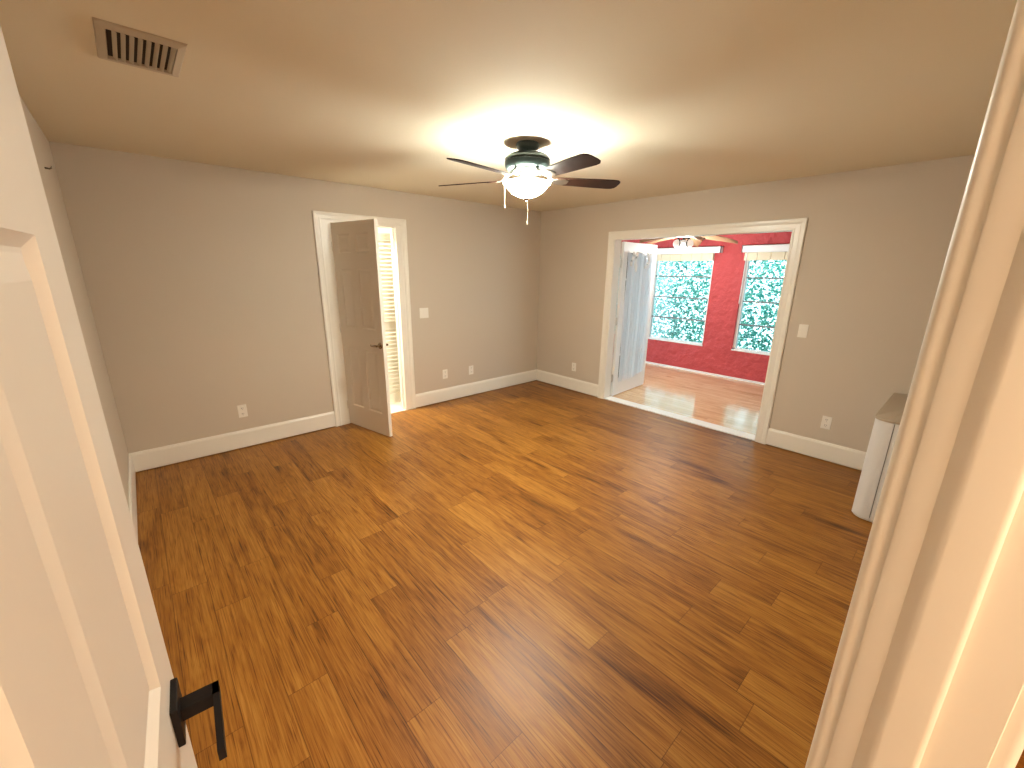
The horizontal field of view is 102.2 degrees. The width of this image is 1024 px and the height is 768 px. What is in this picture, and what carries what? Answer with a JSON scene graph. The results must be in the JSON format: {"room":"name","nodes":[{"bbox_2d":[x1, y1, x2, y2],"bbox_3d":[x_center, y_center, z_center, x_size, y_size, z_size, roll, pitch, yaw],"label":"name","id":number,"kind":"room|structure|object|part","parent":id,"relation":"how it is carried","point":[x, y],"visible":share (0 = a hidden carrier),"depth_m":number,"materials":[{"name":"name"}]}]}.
{"room":"empty bedroom","nodes":[
{"label":"empty bedroom","id":0,"kind":"room"},
{"bbox_2d":[19,95,128,506],"bbox_3d":[-1.697,0.051,1.491,0.120,2.520,4.597,-13,20,-40],"label":"wall","id":1,"kind":"structure","parent":0,"point":[40,143],"depth_m":2.58,"materials":[{"name":"beige paint"}]},
{"bbox_2d":[128,454,137,540],"bbox_3d":[-1.655,1.090,1.818,0.014,0.164,4.341,-13,20,-40],"label":"baseboard","id":2,"kind":"structure","parent":1,"relation":"attached to","point":[132,476],"depth_m":2.86,"materials":[{"name":"beige wood"}]},
{"bbox_2d":[49,141,540,472],"bbox_3d":[-1.395,-0.813,4.648,4.694,2.520,0.120,-13,20,-40],"label":"wall","id":3,"kind":"structure","parent":0,"point":[202,283],"depth_m":3.68,"materials":[{"name":"beige paint"}]},
{"bbox_2d":[237,404,247,417],"bbox_3d":[-2.499,0.251,3.834,0.072,0.118,0.010,-13,20,-40],"label":"wall outlet","id":4,"kind":"object","parent":3,"relation":"attached to","point":[242,409],"visible":1,"depth_m":3.83,"materials":[{"name":"white plastic"}]},
{"bbox_2d":[129,370,536,471],"bbox_3d":[-1.368,0.250,4.883,4.680,0.164,0.014,-13,20,-40],"label":"baseboard","id":5,"kind":"structure","parent":3,"relation":"attached to","point":[174,453],"depth_m":4.01,"materials":[{"name":"beige wood"}]},
{"bbox_2d":[330,219,391,436],"bbox_3d":[-1.490,-0.517,4.100,0.687,2.054,0.145,11,19,34],"label":"door","id":6,"kind":"structure","parent":3,"relation":"in","point":[355,244],"depth_m":4.04,"materials":[{"name":"white paint"}]},
{"bbox_3d":[-1.304,-0.365,3.944,0.138,0.062,0.055,11,19,34],"label":"handle","id":7,"kind":"part","parent":6,"relation":"part of","materials":[{"name":"black metal"}]},
{"bbox_2d":[312,210,415,426],"bbox_3d":[-1.566,-0.677,4.515,0.967,2.164,0.138,-13,20,-40],"label":"door frame","id":8,"kind":"structure","parent":3,"relation":"attached to","point":[395,230],"depth_m":4.40,"materials":[{"name":"beige wood"}]},
{"bbox_2d":[419,308,428,317],"bbox_3d":[-1.037,-0.839,4.883,0.116,0.118,0.011,-13,20,-40],"label":"light switch","id":9,"kind":"object","parent":3,"relation":"attached to","point":[424,313],"visible":1,"depth_m":4.88,"materials":[{"name":"white plastic"}]},
{"bbox_2d":[443,369,447,378],"bbox_3d":[-0.850,-0.126,5.261,0.072,0.118,0.010,-13,20,-40],"label":"wall outlet","id":10,"kind":"object","parent":3,"relation":"attached to","point":[445,372],"visible":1,"depth_m":5.26,"materials":[{"name":"white plastic"}]},
{"bbox_2d":[469,365,472,374],"bbox_3d":[-0.545,-0.186,5.527,0.072,0.118,0.010,-13,20,-40],"label":"wall outlet","id":11,"kind":"object","parent":3,"relation":"attached to","point":[470,367],"visible":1,"depth_m":5.52,"materials":[{"name":"white plastic"}]},
{"bbox_2d":[378,227,399,385],"bbox_3d":[-1.993,-1.054,5.348,2.600,2.440,0.120,-13,20,-40],"label":"wall","id":12,"kind":"structure","parent":0,"point":[380,230],"depth_m":5.50,"materials":[{"name":"white paint"}]},
{"bbox_2d":[0,0,1016,211],"bbox_3d":[0.111,-1.619,2.696,4.934,0.100,4.597,-13,20,-40],"label":"ceiling","id":13,"kind":"structure","parent":0,"point":[670,97],"depth_m":1.85,"materials":[{"name":"beige paint"}]},
{"bbox_2d":[92,17,187,76],"bbox_3d":[-1.420,-1.272,1.585,0.254,0.013,0.364,-13,20,-40],"label":"ceiling vent","id":14,"kind":"object","parent":13,"relation":"in","point":[115,42],"visible":1,"depth_m":1.56,"materials":[{"name":"beige metal"}]},
{"bbox_2d":[439,140,619,224],"bbox_3d":[0.091,-1.315,2.718,1.255,0.497,1.264,-13,20,-40],"label":"ceiling fan","id":15,"kind":"object","parent":13,"relation":"hanging from","point":[527,162],"visible":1,"depth_m":2.63,"materials":[{"name":"brown wood"}]},
{"bbox_3d":[-0.298,-1.407,2.901,0.460,0.035,0.136,7,17,22],"label":"blade","id":16,"kind":"part","parent":15,"relation":"part of","materials":[{"name":"brown wood"}]},
{"bbox_3d":[-0.181,-1.275,2.427,0.136,0.035,0.460,13,20,39],"label":"blade","id":17,"kind":"part","parent":15,"relation":"part of","materials":[{"name":"brown wood"}]},
{"bbox_3d":[0.098,-1.292,2.761,0.314,0.093,0.314,-13,20,-40],"label":"lamp shade","id":18,"kind":"part","parent":15,"relation":"part of","materials":[{"name":"white glass"}]},
{"bbox_3d":[0.323,-1.259,2.390,0.136,0.035,0.460,-9,18,-30],"label":"blade","id":19,"kind":"part","parent":15,"relation":"part of","materials":[{"name":"brown wood"}]},
{"bbox_3d":[0.517,-1.381,2.841,0.460,0.035,0.136,-3,16,-13],"label":"blade","id":20,"kind":"part","parent":15,"relation":"part of","materials":[{"name":"brown wood"}]},
{"bbox_2d":[135,359,1023,767],"bbox_3d":[0.799,0.771,3.569,8.650,0.084,8.200,-13,20,-40],"label":"floor","id":21,"kind":"structure","parent":0,"point":[533,574],"depth_m":2.25,"materials":[{"name":"brown wood"}]},
{"bbox_2d":[378,233,400,403],"bbox_3d":[-1.480,-0.732,4.933,0.520,2.010,0.031,-13,20,-40],"label":"door","id":22,"kind":"structure","parent":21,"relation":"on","point":[390,323],"depth_m":4.94,"materials":[{"name":"beige wood"}]},
{"bbox_2d":[604,396,754,440],"bbox_3d":[1.900,0.371,4.902,0.154,0.012,1.846,-13,20,-40],"label":"threshold","id":23,"kind":"object","parent":21,"relation":"on","point":[749,436],"visible":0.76,"depth_m":4.76,"materials":[{"name":"white wood"}]},
{"bbox_2d":[852,392,907,522],"bbox_3d":[2.821,0.526,3.021,0.918,0.731,0.288,-13,20,-40],"label":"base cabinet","id":24,"kind":"object","parent":21,"relation":"on","point":[888,418],"visible":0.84,"depth_m":2.79,"materials":[{"name":"white wood"}]},
{"bbox_2d":[613,232,791,382],"bbox_3d":[3.247,-1.423,6.755,0.150,2.680,6.000,-13,20,-40],"label":"wall","id":25,"kind":"structure","parent":0,"point":[715,356],"depth_m":6.58,"materials":[{"name":"red paint"}]},
{"bbox_2d":[648,253,714,345],"bbox_3d":[2.887,-1.484,7.132,0.140,1.520,1.055,-13,20,-40],"label":"window","id":26,"kind":"structure","parent":25,"relation":"in","point":[656,267],"depth_m":7.29,"materials":[{"name":"white wood"}]},
{"bbox_3d":[2.904,-1.148,7.243,0.035,0.022,0.985,-13,20,-40],"label":"sash rail","id":27,"kind":"part","parent":26,"relation":"part of","materials":[{"name":"grey wood"}]},
{"bbox_3d":[2.907,-1.493,7.149,0.035,0.022,0.985,-13,20,-40],"label":"sash rail","id":28,"kind":"part","parent":26,"relation":"part of","materials":[{"name":"grey wood"}]},
{"bbox_3d":[2.911,-1.835,7.055,0.035,0.022,0.985,-13,20,-40],"label":"sash rail","id":29,"kind":"part","parent":26,"relation":"part of","materials":[{"name":"grey wood"}]},
{"bbox_2d":[652,246,723,297],"bbox_3d":[2.816,-1.852,6.958,0.085,0.850,1.290,-13,20,-40],"label":"window blind","id":30,"kind":"object","parent":26,"relation":"attached to","point":[665,254],"visible":0.81,"depth_m":6.78,"materials":[{"name":"white"}]},
{"bbox_2d":[646,361,764,384],"bbox_3d":[3.173,-0.209,7.033,0.012,0.030,6.000,-13,20,-40],"label":"baseboard","id":31,"kind":"structure","parent":25,"relation":"attached to","point":[740,379],"depth_m":6.91,"materials":[{"name":"white wood"}]},
{"bbox_2d":[731,251,787,355],"bbox_3d":[3.900,-1.173,6.043,0.140,1.520,1.065,-13,20,-40],"label":"window","id":32,"kind":"structure","parent":25,"relation":"in","point":[745,279],"depth_m":6.36,"materials":[{"name":"white wood"}]},
{"bbox_3d":[3.917,-0.838,6.154,0.035,0.022,0.995,-13,20,-40],"label":"sash rail","id":33,"kind":"part","parent":32,"relation":"part of","materials":[{"name":"grey wood"}]},
{"bbox_3d":[3.921,-1.183,6.059,0.035,0.022,0.995,-13,20,-40],"label":"sash rail","id":34,"kind":"part","parent":32,"relation":"part of","materials":[{"name":"grey wood"}]},
{"bbox_2d":[739,244,789,302],"bbox_3d":[3.833,-1.540,5.866,0.085,0.850,1.152,-13,20,-40],"label":"window blind","id":35,"kind":"object","parent":32,"relation":"attached to","point":[767,251],"visible":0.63,"depth_m":5.95,"materials":[{"name":"white"}]},
{"bbox_3d":[3.925,-1.524,5.965,0.035,0.022,0.995,-13,20,-40],"label":"sash rail","id":36,"kind":"part","parent":32,"relation":"part of","materials":[{"name":"grey wood"}]},
{"bbox_2d":[537,155,973,470],"bbox_3d":[1.891,-0.762,4.596,0.120,2.520,4.597,-13,20,-40],"label":"wall","id":37,"kind":"structure","parent":0,"point":[877,240],"depth_m":3.56,"materials":[{"name":"beige paint"}]},
{"bbox_2d":[572,363,575,371],"bbox_3d":[0.869,-0.239,5.813,0.010,0.118,0.072,-13,20,-40],"label":"wall outlet","id":38,"kind":"object","parent":37,"relation":"attached to","point":[573,364],"visible":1,"depth_m":5.81,"materials":[{"name":"white plastic"}]},
{"bbox_2d":[610,242,656,395],"bbox_3d":[1.681,-0.870,5.629,0.113,1.984,0.914,15,21,42],"label":"door","id":39,"kind":"structure","parent":37,"relation":"in","point":[637,260],"depth_m":5.58,"materials":[{"name":"white wood"}]},
{"bbox_3d":[1.665,-0.925,5.651,0.006,1.640,0.655,15,21,42],"label":"glass","id":40,"kind":"part","parent":39,"relation":"part of","materials":[{"name":"glass"}]},
{"bbox_2d":[618,250,653,381],"bbox_3d":[1.689,-0.908,5.631,0.032,1.711,0.715,15,21,42],"label":"sheer curtain","id":41,"kind":"object","parent":39,"relation":"hanging from","point":[637,283],"depth_m":5.60,"materials":[{"name":"white fabric"}]},
{"bbox_2d":[536,369,865,469],"bbox_3d":[1.828,0.298,4.842,0.014,0.164,4.355,-13,20,-40],"label":"baseboard","id":42,"kind":"structure","parent":37,"relation":"attached to","point":[845,456],"depth_m":3.90,"materials":[{"name":"beige wood"}]},
{"bbox_2d":[597,218,807,443],"bbox_3d":[1.897,-0.635,4.610,0.140,2.107,2.052,-13,20,-40],"label":"door frame","id":43,"kind":"structure","parent":37,"relation":"attached to","point":[798,225],"depth_m":4.08,"materials":[{"name":"beige wood"}]},
{"bbox_2d":[797,324,808,337],"bbox_3d":[2.621,-0.477,3.725,0.011,0.118,0.072,-13,20,-40],"label":"light switch","id":44,"kind":"object","parent":37,"relation":"attached to","point":[803,329],"visible":1,"depth_m":3.72,"materials":[{"name":"white plastic"}]},
{"bbox_2d":[820,415,832,429],"bbox_3d":[2.821,0.347,3.711,0.010,0.118,0.072,-13,20,-40],"label":"wall outlet","id":45,"kind":"object","parent":37,"relation":"attached to","point":[826,421],"visible":1,"depth_m":3.71,"materials":[{"name":"white plastic"}]},
{"bbox_3d":[2.374,-2.466,5.646,2.530,0.100,6.000,-13,20,-40],"label":"ceiling","id":46,"kind":"structure","parent":0,"visible":0},
{"bbox_2d":[639,235,737,248],"bbox_3d":[2.397,-2.165,5.769,1.286,0.544,1.286,-13,20,-40],"label":"ceiling fan","id":47,"kind":"object","parent":46,"relation":"hanging from","point":[688,242],"visible":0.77,"depth_m":5.68,"materials":[{"name":"brown wood"}]},
{"bbox_3d":[2.002,-1.988,5.665,0.550,0.126,0.243,-3,16,-14],"label":"blade","id":48,"kind":"part","parent":47,"relation":"part of","materials":[{"name":"beige wood"}]},
{"bbox_3d":[2.174,-2.104,6.093,0.243,0.126,0.550,-9,18,-32],"label":"blade","id":49,"kind":"part","parent":47,"relation":"part of","materials":[{"name":"beige wood"}]},
{"bbox_3d":[2.309,-1.956,5.768,0.120,0.120,0.120,-13,20,-40],"label":"globe","id":50,"kind":"part","parent":47,"relation":"part of","materials":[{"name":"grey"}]},
{"bbox_3d":[2.424,-1.979,5.857,0.120,0.120,0.120,-13,20,-40],"label":"globe","id":51,"kind":"part","parent":47,"relation":"part of","materials":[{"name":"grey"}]},
{"bbox_3d":[2.446,-1.940,5.717,0.120,0.120,0.120,-13,20,-40],"label":"globe","id":52,"kind":"part","parent":47,"relation":"part of","materials":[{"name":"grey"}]},
{"bbox_3d":[2.649,-2.092,6.069,0.243,0.126,0.550,13,19,37],"label":"blade","id":53,"kind":"part","parent":47,"relation":"part of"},
{"bbox_3d":[2.371,-1.904,5.376,0.243,0.126,0.550,1,15,3],"label":"blade","id":54,"kind":"part","parent":47,"relation":"part of","materials":[{"name":"beige wood"}]},
{"bbox_3d":[2.771,-1.969,5.626,0.550,0.126,0.243,6,16,20],"label":"blade","id":55,"kind":"part","parent":47,"relation":"part of","materials":[{"name":"beige wood"}]},
{"bbox_3d":[1.589,0.102,1.440,4.694,2.520,0.122,-13,20,-40],"label":"wall","id":56,"kind":"structure","parent":0,"visible":0},
{"bbox_2d":[0,25,226,767],"bbox_3d":[-0.345,0.516,0.379,0.151,2.058,0.736,-11,19,-37],"label":"door","id":57,"kind":"structure","parent":56,"relation":"in","point":[87,680],"depth_m":0.38,"materials":[{"name":"white paint"}]},
{"bbox_3d":[-0.459,0.509,0.614,0.049,0.022,0.124,-11,19,-37],"label":"handle lever","id":58,"kind":"part","parent":57,"relation":"part of","materials":[{"name":"black metal"}]},
{"bbox_2d":[805,0,1023,767],"bbox_3d":[0.199,0.511,0.265,0.936,2.163,0.160,-13,20,-40],"label":"door frame","id":59,"kind":"structure","parent":56,"relation":"attached to","point":[937,679],"depth_m":0.44,"materials":[{"name":"beige wood"}]},
{"label":"outside","id":60,"kind":"structure","parent":0,"visible":0},
{"bbox_3d":[3.845,-0.095,7.551,6.380,0.150,13.000,-13,20,-40],"label":"ground","id":61,"kind":"structure","parent":60,"visible":0},
{"bbox_2d":[616,256,786,351],"bbox_3d":[3.707,-1.679,7.667,1.119,2.984,8.524,-13,20,-40],"label":"foliage","id":62,"kind":"object","parent":61,"relation":"on","point":[677,332],"visible":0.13,"depth_m":7.70,"materials":[{"name":"green plant"}]}
]}

